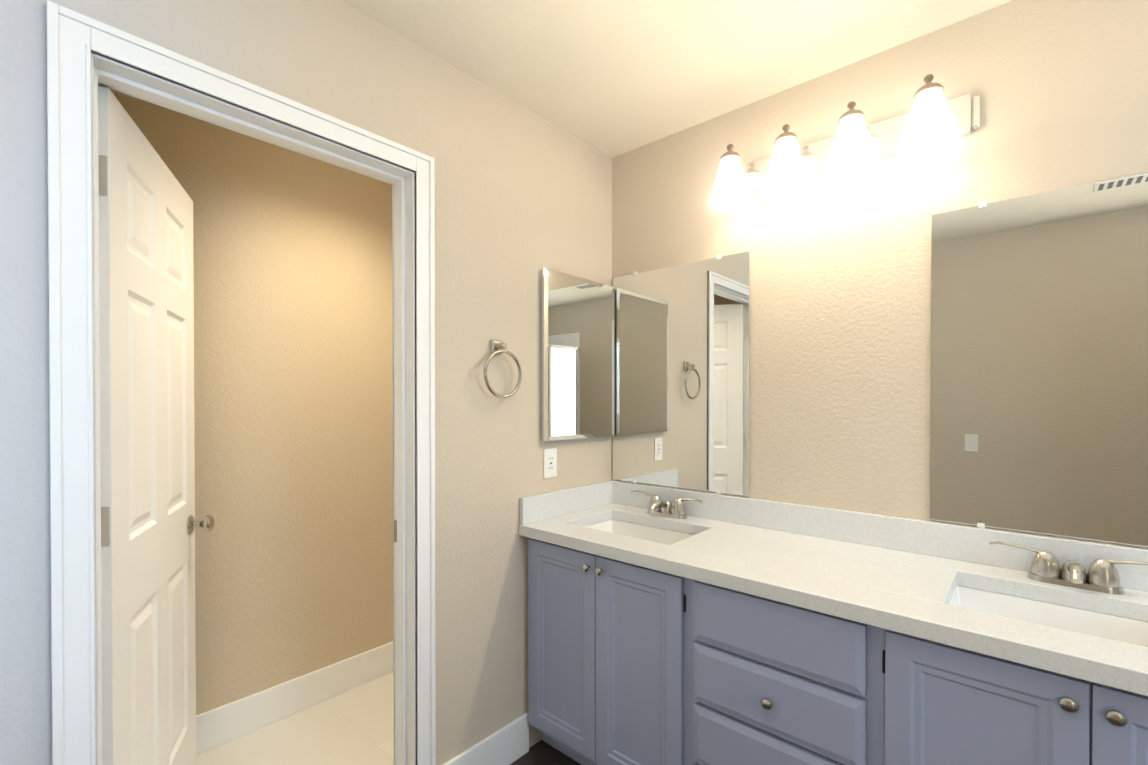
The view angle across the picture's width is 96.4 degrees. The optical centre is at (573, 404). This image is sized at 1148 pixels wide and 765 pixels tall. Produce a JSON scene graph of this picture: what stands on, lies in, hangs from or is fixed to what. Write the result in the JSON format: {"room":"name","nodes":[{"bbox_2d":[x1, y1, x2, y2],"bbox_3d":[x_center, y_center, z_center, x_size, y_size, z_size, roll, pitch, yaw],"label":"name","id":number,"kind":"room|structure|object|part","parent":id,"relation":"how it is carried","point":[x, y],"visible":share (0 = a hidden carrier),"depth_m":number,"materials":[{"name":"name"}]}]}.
{"room":"bathroom","nodes":[
{"label":"bathroom","id":0,"kind":"room"},
{"bbox_2d":[98,85,392,714],"bbox_3d":[-1.314,0.097,2.150,0.120,2.440,2.270,0,1,42],"label":"wall","id":1,"kind":"structure","parent":0,"point":[293,372],"depth_m":2.16,"materials":[{"name":"paint"}]},
{"bbox_2d":[196,641,392,754],"bbox_3d":[-0.932,1.246,1.897,0.798,0.145,2.146,0,1,42],"label":"baseboard","id":2,"kind":"structure","parent":1,"relation":"attached to","point":[220,725],"depth_m":2.17,"materials":[{"name":"white wood"}]},
{"bbox_2d":[0,0,611,764],"bbox_3d":[-0.702,0.102,1.453,0.120,2.440,2.500,0,1,42],"label":"wall","id":3,"kind":"structure","parent":0,"point":[522,196],"depth_m":1.68,"materials":[{"name":"paint"}]},
{"bbox_2d":[98,86,214,764],"bbox_3d":[-1.171,0.303,1.476,0.116,2.022,0.724,0,0,-24],"label":"door","id":4,"kind":"structure","parent":3,"relation":"in","point":[146,316],"depth_m":1.35,"materials":[{"name":"white wood"}]},
{"bbox_3d":[-1.057,0.282,1.136,0.043,1.669,0.011,0,0,-25],"label":"door hinges","id":5,"kind":"part","parent":4,"relation":"part of","materials":[{"name":"silver metal"}]},
{"bbox_3d":[-1.270,0.407,1.752,0.069,0.064,0.064,0,0,-24],"label":"door knob","id":6,"kind":"part","parent":4,"relation":"part of","materials":[{"name":"silver metal"}]},
{"bbox_2d":[46,0,435,764],"bbox_3d":[-0.784,0.272,1.363,0.156,2.102,0.858,0,1,42],"label":"door frame","id":7,"kind":"structure","parent":3,"relation":"attached to","point":[74,40],"depth_m":1.09,"materials":[{"name":"white wood"}]},
{"bbox_3d":[-0.836,0.271,1.409,0.017,2.102,0.858,0,1,42],"label":"toilet door trim","id":8,"kind":"part","parent":7,"relation":"part of","materials":[{"name":"white wood"}]},
{"bbox_2d":[394,520,396,541],"bbox_3d":[-0.575,0.410,1.662,0.028,0.070,0.001,0,1,42],"label":"strike plate","id":9,"kind":"object","parent":7,"relation":"attached to","point":[395,530],"visible":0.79,"depth_m":1.67,"materials":[{"name":"silver metal"}]},
{"bbox_2d":[443,713,528,764],"bbox_3d":[-0.312,1.247,1.801,0.014,0.145,0.412,0,1,42],"label":"baseboard","id":10,"kind":"structure","parent":3,"relation":"attached to","point":[507,744],"depth_m":1.83,"materials":[{"name":"white wood"}]},
{"bbox_2d":[483,340,521,398],"bbox_3d":[-0.262,-0.126,1.815,0.054,0.208,0.172,0,1,42],"label":"towel ring","id":11,"kind":"object","parent":3,"relation":"attached to","point":[498,347],"visible":1,"depth_m":1.81,"materials":[{"name":"silver metal"}]},
{"bbox_3d":[-0.262,-0.206,1.815,0.054,0.048,0.048,0,1,42],"label":"post","id":12,"kind":"part","parent":11,"relation":"part of","materials":[{"name":"silver metal"}]},
{"bbox_2d":[544,448,556,478],"bbox_3d":[-0.093,0.233,2.043,0.007,0.116,0.072,0,1,42],"label":"electrical outlet plate","id":13,"kind":"object","parent":3,"relation":"attached to","point":[550,463],"visible":1,"depth_m":2.04,"materials":[{"name":"white plastic"}]},
{"bbox_2d":[520,481,610,523],"bbox_3d":[-0.015,0.397,2.121,0.020,0.100,0.550,0,1,42],"label":"backsplash","id":14,"kind":"structure","parent":3,"relation":"attached to","point":[543,506],"depth_m":2.07,"materials":[{"name":"white stone"}]},
{"bbox_2d":[541,268,613,441],"bbox_3d":[0.025,-0.194,2.157,0.028,0.672,0.444,0,1,42],"label":"medicine cabinet mirror","id":15,"kind":"object","parent":3,"relation":"attached to","point":[577,357],"visible":1,"depth_m":2.12,"materials":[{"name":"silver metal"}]},
{"bbox_2d":[196,672,580,764],"bbox_3d":[0.271,1.378,0.600,4.560,0.100,2.740,0,1,42],"label":"floor","id":16,"kind":"structure","parent":0,"point":[354,726],"depth_m":2.01,"materials":[{"name":"beige tile"}]},
{"bbox_2d":[519,532,1147,764],"bbox_3d":[0.682,0.906,1.518,1.868,0.830,0.574,0,1,42],"label":"bathroom vanity","id":17,"kind":"object","parent":16,"relation":"on","point":[670,626],"depth_m":1.32,"materials":[{"name":"blue paint"}]},
{"bbox_3d":[-0.045,0.849,1.826,0.320,0.690,0.018,0,1,42],"label":"door","id":18,"kind":"part","parent":17,"relation":"part of","materials":[{"name":"blue paint"}]},
{"bbox_3d":[0.041,0.545,1.718,0.028,0.028,0.026,0,1,42],"label":"knob","id":19,"kind":"part","parent":17,"relation":"part of","materials":[{"name":"silver metal"}]},
{"bbox_3d":[0.083,0.545,1.681,0.028,0.028,0.026,0,1,42],"label":"knob","id":20,"kind":"part","parent":17,"relation":"part of","materials":[{"name":"silver metal"}]},
{"bbox_3d":[0.198,0.851,1.611,0.320,0.690,0.018,0,1,42],"label":"door","id":21,"kind":"part","parent":17,"relation":"part of","materials":[{"name":"blue paint"}]},
{"bbox_3d":[0.496,0.765,1.315,0.028,0.028,0.026,0,1,42],"label":"knob","id":22,"kind":"part","parent":17,"relation":"part of","materials":[{"name":"silver metal"}]},
{"bbox_3d":[0.509,0.941,1.332,0.438,0.164,0.024,0,1,42],"label":"drawer","id":23,"kind":"part","parent":17,"relation":"part of","materials":[{"name":"blue paint"}]},
{"bbox_3d":[0.509,0.765,1.330,0.438,0.164,0.024,0,1,42],"label":"drawer","id":24,"kind":"part","parent":17,"relation":"part of","materials":[{"name":"blue paint"}]},
{"bbox_3d":[0.509,0.590,1.329,0.438,0.164,0.024,0,1,42],"label":"drawer","id":25,"kind":"part","parent":17,"relation":"part of","materials":[{"name":"blue paint"}]},
{"bbox_2d":[519,504,1147,687],"bbox_3d":[0.689,0.472,1.508,1.888,0.040,0.574,0,1,42],"label":"countertop","id":26,"kind":"structure","parent":17,"relation":"on","point":[912,590],"depth_m":1.34,"materials":[{"name":"white stone"}]},
{"bbox_2d":[587,516,690,543],"bbox_3d":[0.234,0.557,1.916,0.496,0.162,0.336,0,1,42],"label":"sink","id":27,"kind":"object","parent":26,"relation":"in","point":[664,532],"depth_m":2.07,"materials":[{"name":"white ceramic"}]},
{"bbox_2d":[631,488,706,519],"bbox_3d":[0.346,0.405,2.041,0.330,0.085,0.149,0,1,42],"label":"faucet","id":28,"kind":"object","parent":26,"relation":"on","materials":[{"name":"silver metal"}]},
{"bbox_2d":[951,580,1147,643],"bbox_3d":[1.117,0.563,1.134,0.496,0.162,0.336,0,1,42],"label":"sink","id":29,"kind":"object","parent":26,"relation":"in","point":[1095,618],"depth_m":1.27,"materials":[{"name":"white ceramic"}]},
{"bbox_2d":[987,536,1147,595],"bbox_3d":[1.229,0.411,1.258,0.330,0.085,0.149,0,1,42],"label":"faucet","id":30,"kind":"object","parent":26,"relation":"on","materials":[{"name":"silver metal"}]},
{"bbox_3d":[0.826,0.855,1.054,0.324,0.690,0.018,0,1,42],"label":"door","id":31,"kind":"part","parent":17,"relation":"part of","materials":[{"name":"blue paint"}]},
{"bbox_3d":[0.911,0.551,0.946,0.028,0.028,0.026,0,1,42],"label":"knob","id":32,"kind":"part","parent":17,"relation":"part of","materials":[{"name":"silver metal"}]},
{"bbox_3d":[0.956,0.551,0.906,0.028,0.028,0.026,0,1,42],"label":"knob","id":33,"kind":"part","parent":17,"relation":"part of","materials":[{"name":"silver metal"}]},
{"bbox_3d":[1.071,0.857,0.836,0.324,0.690,0.018,0,1,42],"label":"door","id":34,"kind":"part","parent":17,"relation":"part of","materials":[{"name":"blue paint"}]},
{"bbox_2d":[341,0,1011,157],"bbox_3d":[0.271,-1.162,0.581,4.560,0.100,2.740,0,1,42],"label":"ceiling","id":35,"kind":"structure","parent":0,"point":[612,78],"depth_m":1.60,"materials":[{"name":"paint"}]},
{"bbox_2d":[612,0,1147,548],"bbox_3d":[1.140,0.101,1.571,4.560,2.440,0.120,0,1,42],"label":"wall","id":36,"kind":"structure","parent":0,"point":[840,344],"depth_m":1.65,"materials":[{"name":"paint"}]},
{"bbox_2d":[613,251,749,495],"bbox_3d":[0.415,-0.119,2.124,0.635,0.929,0.009,0,1,42],"label":"mirror","id":37,"kind":"object","parent":36,"relation":"attached to","point":[681,369],"visible":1,"depth_m":2.09,"materials":[{"name":"clear glass"}]},
{"bbox_2d":[709,74,980,208],"bbox_3d":[0.794,-0.827,1.658,0.807,0.203,0.196,0,1,42],"label":"sconce","id":38,"kind":"object","parent":36,"relation":"attached to","point":[933,122],"visible":1,"depth_m":1.59,"materials":[{"name":"frosted glass"},{"name":"brushed nickel"}]},
{"bbox_3d":[0.557,-0.802,1.834,0.144,0.150,0.144,0,1,42],"label":"lamp shade","id":39,"kind":"part","parent":38,"relation":"part of","materials":[{"name":"white glass"}]},
{"bbox_3d":[0.704,-0.801,1.704,0.144,0.150,0.144,0,1,42],"label":"lamp shade","id":40,"kind":"part","parent":38,"relation":"part of","materials":[{"name":"white glass"}]},
{"bbox_3d":[0.851,-0.800,1.574,0.144,0.150,0.144,0,1,42],"label":"lamp shade","id":41,"kind":"part","parent":38,"relation":"part of","materials":[{"name":"white glass"}]},
{"bbox_3d":[0.997,-0.799,1.444,0.144,0.150,0.144,0,1,42],"label":"lamp shade","id":42,"kind":"part","parent":38,"relation":"part of","materials":[{"name":"white glass"}]},
{"bbox_2d":[611,480,1147,591],"bbox_3d":[0.873,0.400,1.715,1.888,0.100,0.020,0,1,42],"label":"backsplash","id":43,"kind":"structure","parent":36,"relation":"attached to","point":[953,541],"depth_m":1.61,"materials":[{"name":"white stone"}]},
{"bbox_2d":[930,172,1147,546],"bbox_3d":[1.319,-0.113,1.322,0.660,0.929,0.009,0,1,42],"label":"mirror","id":44,"kind":"object","parent":36,"relation":"attached to","point":[1039,362],"visible":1,"depth_m":1.37,"materials":[{"name":"clear glass"}]}
]}

